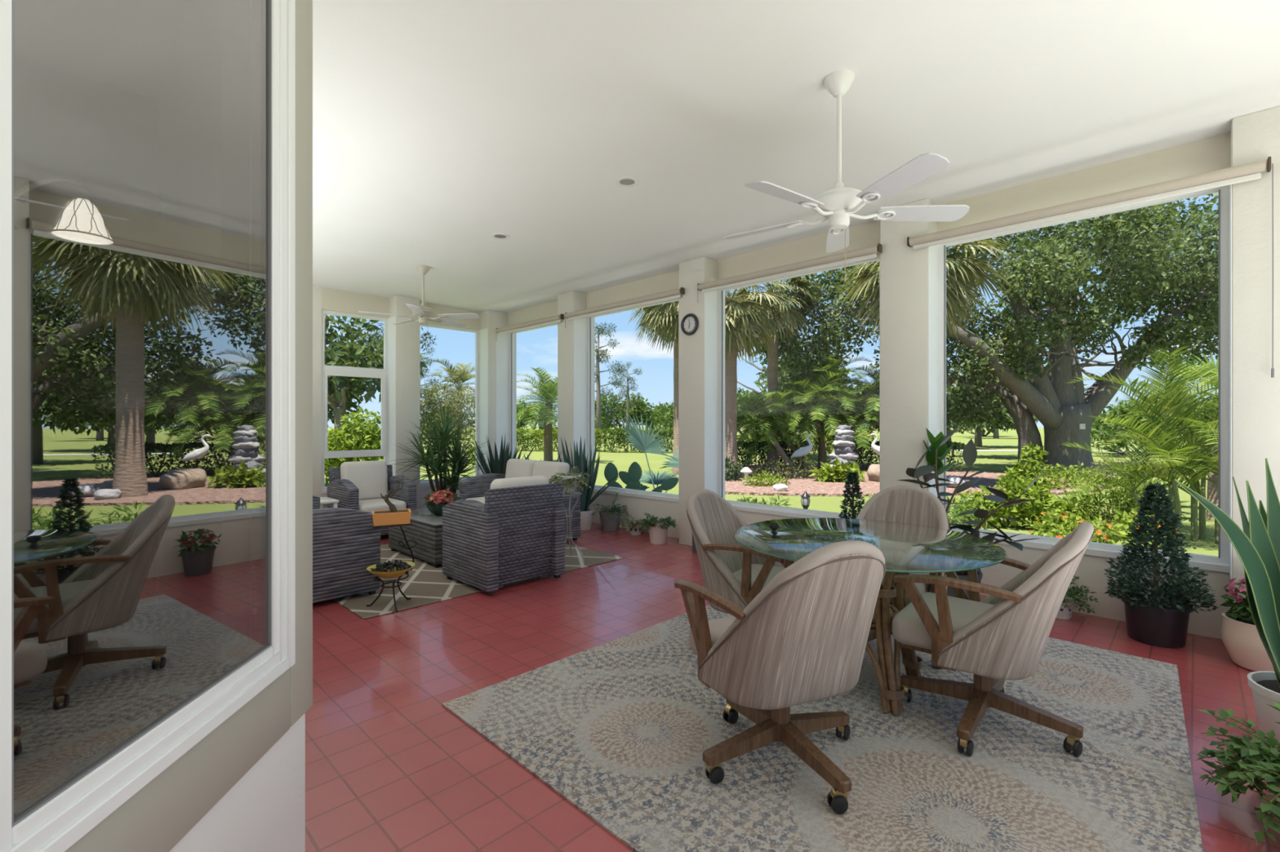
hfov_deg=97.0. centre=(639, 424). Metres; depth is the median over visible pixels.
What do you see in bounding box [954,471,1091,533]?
shrub
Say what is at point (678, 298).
trim
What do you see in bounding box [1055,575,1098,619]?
potted plant
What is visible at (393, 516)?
planter
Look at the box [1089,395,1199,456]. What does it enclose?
bushy tree
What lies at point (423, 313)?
ceiling fan
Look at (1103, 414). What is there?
bushy tree
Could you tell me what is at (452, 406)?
bushy tree
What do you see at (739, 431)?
bushy tree
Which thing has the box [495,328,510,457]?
trim
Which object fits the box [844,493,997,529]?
shrub
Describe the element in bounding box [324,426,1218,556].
lawn
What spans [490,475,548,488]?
cushion
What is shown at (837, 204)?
ceiling fan
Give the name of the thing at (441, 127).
ceiling
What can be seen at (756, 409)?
palm tree
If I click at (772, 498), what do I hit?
shrub
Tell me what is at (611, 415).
bushy tree
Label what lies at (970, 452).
potted plant
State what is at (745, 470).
figure
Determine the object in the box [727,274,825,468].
palm tree
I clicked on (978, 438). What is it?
broadleaf tree
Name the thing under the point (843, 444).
cairn
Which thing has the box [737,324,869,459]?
broadleaf tree
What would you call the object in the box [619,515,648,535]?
potted plant
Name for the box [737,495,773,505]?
shrub
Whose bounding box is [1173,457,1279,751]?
potted plant
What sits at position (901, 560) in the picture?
dining table
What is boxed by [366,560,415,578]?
stone bowl
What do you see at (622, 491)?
window
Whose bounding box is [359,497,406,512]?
seat cushion
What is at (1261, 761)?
potted plant
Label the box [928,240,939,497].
trim
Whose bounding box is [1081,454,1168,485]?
shrub
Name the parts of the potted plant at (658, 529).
pot, stem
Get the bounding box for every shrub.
[324,406,383,484]
[420,375,475,460]
[466,446,475,466]
[724,456,743,480]
[737,456,817,479]
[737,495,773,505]
[740,470,790,486]
[768,491,791,506]
[808,457,866,482]
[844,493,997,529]
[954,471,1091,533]
[997,440,1052,510]
[1007,462,1105,489]
[1020,506,1177,547]
[1054,475,1190,523]
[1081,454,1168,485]
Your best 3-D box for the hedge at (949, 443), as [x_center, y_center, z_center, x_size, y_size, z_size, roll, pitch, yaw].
[8.115,0.983,17.305,3.228,1.087,1.081,0,0,11]
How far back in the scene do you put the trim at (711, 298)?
5.99 m
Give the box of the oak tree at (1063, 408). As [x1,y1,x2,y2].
[754,192,1218,475]
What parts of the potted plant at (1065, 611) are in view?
pot, stem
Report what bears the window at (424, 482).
in the wall at (317, 291)
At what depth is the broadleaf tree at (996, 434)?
56.30 m
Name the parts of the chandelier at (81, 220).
arm, lamp shade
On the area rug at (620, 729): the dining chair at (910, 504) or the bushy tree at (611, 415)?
the dining chair at (910, 504)
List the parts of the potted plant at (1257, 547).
pot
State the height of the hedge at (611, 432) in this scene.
1.502 m
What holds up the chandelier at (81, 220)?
hanging from the ceiling
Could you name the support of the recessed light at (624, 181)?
in the ceiling
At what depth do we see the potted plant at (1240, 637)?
3.00 m
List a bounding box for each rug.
[333,543,624,619]
[442,604,1203,851]
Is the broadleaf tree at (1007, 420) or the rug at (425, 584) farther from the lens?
the broadleaf tree at (1007, 420)
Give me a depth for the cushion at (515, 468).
6.81 m
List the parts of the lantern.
glass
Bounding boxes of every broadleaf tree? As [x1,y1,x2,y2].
[324,314,426,444]
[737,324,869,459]
[946,326,1089,457]
[946,364,992,448]
[968,418,999,439]
[970,406,1015,447]
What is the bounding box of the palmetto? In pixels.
[621,413,678,494]
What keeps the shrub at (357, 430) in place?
on the lawn
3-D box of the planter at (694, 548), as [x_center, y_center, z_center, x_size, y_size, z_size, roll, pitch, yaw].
[0.657,1.050,5.748,0.180,0.500,0.180,0,0,45]
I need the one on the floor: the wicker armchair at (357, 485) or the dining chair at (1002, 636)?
the wicker armchair at (357, 485)
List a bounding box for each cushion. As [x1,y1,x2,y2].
[340,460,388,500]
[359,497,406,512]
[465,497,484,503]
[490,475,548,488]
[505,458,537,478]
[532,461,569,480]
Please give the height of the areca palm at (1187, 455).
2.423 m
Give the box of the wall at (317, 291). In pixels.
[312,285,459,508]
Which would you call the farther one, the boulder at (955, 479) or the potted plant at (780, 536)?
the boulder at (955, 479)
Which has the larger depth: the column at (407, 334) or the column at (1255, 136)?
the column at (407, 334)
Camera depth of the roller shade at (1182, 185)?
3.56 m
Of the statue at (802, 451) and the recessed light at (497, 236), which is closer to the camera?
the recessed light at (497, 236)
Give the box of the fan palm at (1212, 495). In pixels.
[1111,351,1218,519]
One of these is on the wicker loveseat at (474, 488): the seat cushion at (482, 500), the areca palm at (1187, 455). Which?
the seat cushion at (482, 500)
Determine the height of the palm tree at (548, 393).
3.480 m
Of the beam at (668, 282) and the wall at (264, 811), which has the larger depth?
the beam at (668, 282)
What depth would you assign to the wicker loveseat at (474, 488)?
6.66 m
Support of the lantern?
on the lawn
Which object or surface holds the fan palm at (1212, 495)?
on the lawn
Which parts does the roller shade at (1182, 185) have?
rail, pull cord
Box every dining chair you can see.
[674,540,885,814]
[686,488,822,613]
[817,485,951,669]
[892,521,1093,756]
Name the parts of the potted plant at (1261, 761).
stem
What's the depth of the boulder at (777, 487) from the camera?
11.79 m
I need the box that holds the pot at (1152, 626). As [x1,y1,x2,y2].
[1120,593,1193,648]
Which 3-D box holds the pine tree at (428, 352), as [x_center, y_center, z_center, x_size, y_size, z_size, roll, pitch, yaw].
[-13.494,-1.576,33.893,2.748,6.192,2.592,0,0,-5]
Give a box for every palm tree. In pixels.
[420,358,475,453]
[516,366,596,462]
[627,289,733,475]
[672,279,800,479]
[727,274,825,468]
[737,355,947,469]
[737,390,797,471]
[835,236,1015,347]
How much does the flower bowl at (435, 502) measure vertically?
0.249 m
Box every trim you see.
[64,0,312,851]
[387,315,395,475]
[419,323,420,488]
[479,328,488,475]
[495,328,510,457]
[573,314,588,466]
[678,297,679,506]
[704,289,719,495]
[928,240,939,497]
[1229,184,1231,579]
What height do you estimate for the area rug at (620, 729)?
0.009 m
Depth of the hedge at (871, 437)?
26.69 m
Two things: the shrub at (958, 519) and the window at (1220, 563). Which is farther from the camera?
the shrub at (958, 519)
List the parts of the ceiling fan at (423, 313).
blade, blade, blade, blade, blade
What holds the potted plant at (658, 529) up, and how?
on the floor
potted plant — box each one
[387,402,492,500]
[468,435,538,475]
[514,451,563,462]
[548,466,591,493]
[555,435,628,530]
[591,492,629,531]
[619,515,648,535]
[640,512,676,544]
[758,519,789,563]
[896,425,1046,597]
[913,427,955,498]
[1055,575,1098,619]
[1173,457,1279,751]
[1195,701,1279,844]
[1219,577,1274,671]
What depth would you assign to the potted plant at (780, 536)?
5.32 m
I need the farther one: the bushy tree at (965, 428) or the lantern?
the bushy tree at (965, 428)
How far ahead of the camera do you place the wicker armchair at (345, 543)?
4.11 m
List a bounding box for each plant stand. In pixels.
[366,521,417,612]
[562,491,584,562]
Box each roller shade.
[495,313,564,334]
[564,287,684,320]
[697,243,881,302]
[906,156,1274,377]
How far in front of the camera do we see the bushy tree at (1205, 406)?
27.28 m
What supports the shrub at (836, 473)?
on the garden bed
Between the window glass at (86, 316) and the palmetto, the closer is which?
the window glass at (86, 316)
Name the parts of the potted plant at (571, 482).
pot, stem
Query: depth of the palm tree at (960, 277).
12.17 m
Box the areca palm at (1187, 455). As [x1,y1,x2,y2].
[1061,346,1218,544]
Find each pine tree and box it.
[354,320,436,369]
[420,347,438,405]
[595,321,628,442]
[610,361,643,441]
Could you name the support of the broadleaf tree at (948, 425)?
on the lawn
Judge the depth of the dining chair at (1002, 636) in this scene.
2.23 m
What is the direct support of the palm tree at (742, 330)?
on the garden bed
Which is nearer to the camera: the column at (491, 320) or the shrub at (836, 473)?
the column at (491, 320)
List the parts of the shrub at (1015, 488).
stem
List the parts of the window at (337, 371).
sash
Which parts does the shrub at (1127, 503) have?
stem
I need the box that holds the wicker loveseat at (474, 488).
[459,458,580,540]
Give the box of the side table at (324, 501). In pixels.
[320,497,338,508]
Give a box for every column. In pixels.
[388,295,419,509]
[480,310,516,471]
[557,290,595,472]
[679,257,716,546]
[880,198,937,491]
[1230,106,1279,608]
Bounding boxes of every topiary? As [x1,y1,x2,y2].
[834,470,865,542]
[1103,481,1220,648]
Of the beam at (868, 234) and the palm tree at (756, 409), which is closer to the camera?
the beam at (868, 234)
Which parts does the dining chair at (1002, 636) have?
seat plate, arm post, seat, armrest, arm post, armrest, backrest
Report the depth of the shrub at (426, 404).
21.75 m
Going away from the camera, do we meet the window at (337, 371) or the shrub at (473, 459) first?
the window at (337, 371)
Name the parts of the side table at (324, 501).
leg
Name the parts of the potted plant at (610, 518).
stem, pot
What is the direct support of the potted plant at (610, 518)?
on the floor
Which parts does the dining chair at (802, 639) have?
arm post, armrest, seat, backrest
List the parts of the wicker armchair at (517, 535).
armrest, corner trim, backrest, armrest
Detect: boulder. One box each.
[773,484,788,491]
[866,463,879,482]
[946,476,965,488]
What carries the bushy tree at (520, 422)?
on the lawn
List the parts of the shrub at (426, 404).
stem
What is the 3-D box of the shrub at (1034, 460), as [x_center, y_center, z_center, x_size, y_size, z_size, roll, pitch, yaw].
[6.542,0.874,9.595,0.702,1.196,0.714,0,0,-28]
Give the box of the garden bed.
[724,462,1107,496]
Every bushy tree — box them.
[420,406,466,435]
[516,400,557,439]
[595,391,669,437]
[646,400,673,436]
[737,386,755,427]
[737,414,758,434]
[950,421,999,436]
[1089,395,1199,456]
[1093,401,1170,433]
[1094,413,1110,435]
[1150,393,1218,452]
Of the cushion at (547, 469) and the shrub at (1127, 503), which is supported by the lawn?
the shrub at (1127, 503)
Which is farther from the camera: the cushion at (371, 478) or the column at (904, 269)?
the cushion at (371, 478)
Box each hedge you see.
[516,427,608,452]
[600,426,673,453]
[737,440,808,468]
[739,432,874,455]
[853,440,967,471]
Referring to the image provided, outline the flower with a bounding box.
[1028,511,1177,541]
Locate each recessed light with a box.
[490,232,510,239]
[614,176,639,186]
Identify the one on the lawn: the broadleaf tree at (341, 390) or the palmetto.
the broadleaf tree at (341, 390)
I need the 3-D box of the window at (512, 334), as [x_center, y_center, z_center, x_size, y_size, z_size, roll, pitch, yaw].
[-1.458,-0.290,8.425,1.570,2.360,0.205,0,0,45]
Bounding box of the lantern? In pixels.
[800,491,810,509]
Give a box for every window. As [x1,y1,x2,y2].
[0,0,295,851]
[321,309,387,493]
[420,323,479,485]
[510,323,557,458]
[588,297,678,502]
[719,253,879,518]
[939,185,1229,573]
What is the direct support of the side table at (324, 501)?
on the floor
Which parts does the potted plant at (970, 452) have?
pot, stem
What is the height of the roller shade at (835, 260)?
0.200 m
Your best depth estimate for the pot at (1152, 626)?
3.30 m
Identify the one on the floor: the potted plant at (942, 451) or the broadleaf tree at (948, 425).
the potted plant at (942, 451)
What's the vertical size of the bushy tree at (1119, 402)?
4.305 m
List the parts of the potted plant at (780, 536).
pot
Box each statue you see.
[791,433,817,475]
[865,433,879,457]
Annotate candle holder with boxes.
[768,523,778,534]
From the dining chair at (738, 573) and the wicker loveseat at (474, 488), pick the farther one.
the wicker loveseat at (474, 488)
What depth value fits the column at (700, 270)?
6.03 m
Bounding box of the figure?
[740,466,751,482]
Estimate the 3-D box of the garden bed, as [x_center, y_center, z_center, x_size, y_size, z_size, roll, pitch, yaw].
[5.918,1.424,15.921,10.012,0.048,9.015,0,0,-3]
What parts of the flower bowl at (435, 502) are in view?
pot, flower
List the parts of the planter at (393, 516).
pot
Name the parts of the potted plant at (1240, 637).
flower, pot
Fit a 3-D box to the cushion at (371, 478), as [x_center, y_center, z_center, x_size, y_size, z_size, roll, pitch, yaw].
[-3.256,0.668,6.705,0.198,0.453,0.508,0,0,44]
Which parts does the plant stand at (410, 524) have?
leg, plate, leg, leg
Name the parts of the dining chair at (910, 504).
backrest, seat, arm post, armrest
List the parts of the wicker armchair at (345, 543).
armrest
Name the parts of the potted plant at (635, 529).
pot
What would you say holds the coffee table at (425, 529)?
on the rug at (425, 584)
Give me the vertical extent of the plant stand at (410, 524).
0.584 m
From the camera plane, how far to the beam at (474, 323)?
8.55 m
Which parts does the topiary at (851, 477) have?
stem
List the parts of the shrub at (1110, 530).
stem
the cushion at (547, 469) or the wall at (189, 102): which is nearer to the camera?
the wall at (189, 102)
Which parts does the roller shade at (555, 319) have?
rail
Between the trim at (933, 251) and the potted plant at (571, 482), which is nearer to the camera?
the trim at (933, 251)
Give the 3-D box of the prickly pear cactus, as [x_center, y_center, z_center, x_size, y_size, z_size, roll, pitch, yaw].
[-0.126,0.991,7.932,1.319,0.939,0.250,0,0,12]
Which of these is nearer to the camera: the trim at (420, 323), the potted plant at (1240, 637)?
the potted plant at (1240, 637)
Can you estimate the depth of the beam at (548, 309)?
8.43 m
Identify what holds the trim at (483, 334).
attached to the wall at (317, 291)
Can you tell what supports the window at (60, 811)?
in the wall at (264, 811)
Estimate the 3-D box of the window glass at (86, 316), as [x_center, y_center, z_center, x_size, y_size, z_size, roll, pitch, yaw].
[-2.455,-0.225,0.141,4.500,3.050,3.960,0,0,45]
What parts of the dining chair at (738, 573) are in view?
backrest, armrest, arm post, seat, armrest, arm post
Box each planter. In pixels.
[372,474,411,526]
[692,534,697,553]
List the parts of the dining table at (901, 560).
leg, glass, leg, leg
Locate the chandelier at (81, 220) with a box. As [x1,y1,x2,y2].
[13,175,115,245]
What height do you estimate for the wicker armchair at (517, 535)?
0.858 m
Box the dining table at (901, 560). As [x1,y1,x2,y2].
[733,518,1006,715]
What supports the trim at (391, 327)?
attached to the wall at (317, 291)
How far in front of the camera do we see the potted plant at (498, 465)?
7.62 m
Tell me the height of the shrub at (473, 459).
1.190 m
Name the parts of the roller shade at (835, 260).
rail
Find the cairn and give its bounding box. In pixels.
[827,425,858,473]
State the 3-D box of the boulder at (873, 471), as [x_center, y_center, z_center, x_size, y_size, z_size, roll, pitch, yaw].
[6.004,1.228,13.899,0.744,0.465,0.994,0,0,-7]
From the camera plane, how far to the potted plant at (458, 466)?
7.37 m
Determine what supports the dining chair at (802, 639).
on the area rug at (620, 729)
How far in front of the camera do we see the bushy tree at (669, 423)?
64.08 m
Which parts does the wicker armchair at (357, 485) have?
armrest, backrest, seat, armrest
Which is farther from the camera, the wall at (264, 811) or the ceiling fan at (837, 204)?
the ceiling fan at (837, 204)
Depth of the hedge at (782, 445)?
18.12 m
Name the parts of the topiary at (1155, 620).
stem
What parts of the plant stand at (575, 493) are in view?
leg, leg, plate, leg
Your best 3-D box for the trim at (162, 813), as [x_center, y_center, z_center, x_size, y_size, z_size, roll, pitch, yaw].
[-0.865,-0.466,0.445,0.050,2.569,2.412,0,0,-5]
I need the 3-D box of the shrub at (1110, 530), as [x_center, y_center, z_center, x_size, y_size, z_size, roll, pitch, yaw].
[5.204,1.239,6.456,1.640,0.565,0.720,0,0,0]
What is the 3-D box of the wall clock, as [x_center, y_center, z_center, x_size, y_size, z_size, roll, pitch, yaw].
[0.524,-1.060,6.019,0.232,0.232,0.034,0,0,45]
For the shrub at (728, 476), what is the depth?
14.09 m
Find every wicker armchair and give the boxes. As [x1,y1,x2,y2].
[312,495,380,603]
[327,460,416,535]
[442,475,564,595]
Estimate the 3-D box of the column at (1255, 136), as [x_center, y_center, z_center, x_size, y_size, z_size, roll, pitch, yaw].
[3.647,-0.225,3.244,0.365,3.050,0.380,0,0,45]
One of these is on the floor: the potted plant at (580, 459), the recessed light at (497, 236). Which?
the potted plant at (580, 459)
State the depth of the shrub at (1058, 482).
12.46 m
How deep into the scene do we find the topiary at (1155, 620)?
3.34 m
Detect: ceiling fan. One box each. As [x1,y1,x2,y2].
[359,264,479,347]
[723,69,969,281]
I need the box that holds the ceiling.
[13,0,1279,312]
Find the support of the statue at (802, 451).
on the garden bed
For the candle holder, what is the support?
on the dining table at (901, 560)
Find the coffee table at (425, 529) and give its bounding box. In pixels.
[388,507,442,568]
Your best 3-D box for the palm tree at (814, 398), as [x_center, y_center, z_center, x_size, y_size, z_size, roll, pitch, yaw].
[5.983,-0.353,17.857,6.209,3.720,3.530,0,0,7]
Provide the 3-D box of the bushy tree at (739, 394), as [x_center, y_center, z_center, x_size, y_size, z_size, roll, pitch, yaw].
[8.091,-1.032,55.322,7.262,5.181,9.688,0,0,-1]
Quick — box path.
[954,449,1140,451]
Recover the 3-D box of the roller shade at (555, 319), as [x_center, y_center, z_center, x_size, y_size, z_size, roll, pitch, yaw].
[-1.613,-1.365,8.094,1.619,0.200,0.074,0,0,45]
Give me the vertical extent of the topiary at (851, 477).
0.911 m
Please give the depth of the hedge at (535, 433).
30.15 m
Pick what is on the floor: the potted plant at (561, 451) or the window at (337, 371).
the potted plant at (561, 451)
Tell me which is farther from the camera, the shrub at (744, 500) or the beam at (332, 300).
the shrub at (744, 500)
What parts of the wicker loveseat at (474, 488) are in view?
armrest, armrest, backrest, corner trim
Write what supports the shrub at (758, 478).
on the garden bed
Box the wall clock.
[680,313,698,335]
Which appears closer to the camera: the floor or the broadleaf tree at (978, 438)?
the floor
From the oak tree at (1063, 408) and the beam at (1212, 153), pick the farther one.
the oak tree at (1063, 408)
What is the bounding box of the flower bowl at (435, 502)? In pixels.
[422,489,463,515]
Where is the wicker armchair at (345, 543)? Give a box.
[312,495,380,603]
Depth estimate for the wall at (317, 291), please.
7.20 m
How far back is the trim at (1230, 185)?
3.27 m
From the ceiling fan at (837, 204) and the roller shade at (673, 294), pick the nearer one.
the ceiling fan at (837, 204)
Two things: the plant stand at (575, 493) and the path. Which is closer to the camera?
the plant stand at (575, 493)
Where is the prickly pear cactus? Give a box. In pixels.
[604,462,678,493]
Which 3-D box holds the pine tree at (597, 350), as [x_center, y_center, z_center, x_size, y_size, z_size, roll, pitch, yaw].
[-2.761,-3.135,41.985,4.163,9.382,3.927,0,0,27]
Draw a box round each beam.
[321,287,388,318]
[419,302,479,329]
[507,300,557,328]
[586,270,679,311]
[716,220,879,286]
[937,132,1230,238]
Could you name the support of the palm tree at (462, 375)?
on the lawn
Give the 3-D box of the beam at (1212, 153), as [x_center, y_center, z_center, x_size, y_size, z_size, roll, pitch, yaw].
[3.014,-1.610,4.020,1.626,0.280,0.160,0,0,45]
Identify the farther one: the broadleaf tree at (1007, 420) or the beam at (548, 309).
the broadleaf tree at (1007, 420)
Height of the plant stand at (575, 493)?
0.634 m
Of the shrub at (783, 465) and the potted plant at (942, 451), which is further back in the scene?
the shrub at (783, 465)
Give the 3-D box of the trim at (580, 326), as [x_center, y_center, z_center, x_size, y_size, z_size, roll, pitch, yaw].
[-0.785,-0.290,7.516,0.005,2.360,0.249,0,0,45]
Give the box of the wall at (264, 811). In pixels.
[169,0,305,851]
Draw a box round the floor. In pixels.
[13,522,1279,851]
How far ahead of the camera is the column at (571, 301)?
7.55 m
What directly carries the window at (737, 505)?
in the wall at (1091, 571)
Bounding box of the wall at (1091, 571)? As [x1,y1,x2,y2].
[588,491,1230,639]
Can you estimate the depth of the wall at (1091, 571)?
3.90 m
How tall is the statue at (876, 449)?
1.148 m
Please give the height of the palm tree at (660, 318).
6.747 m
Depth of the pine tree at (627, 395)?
47.92 m

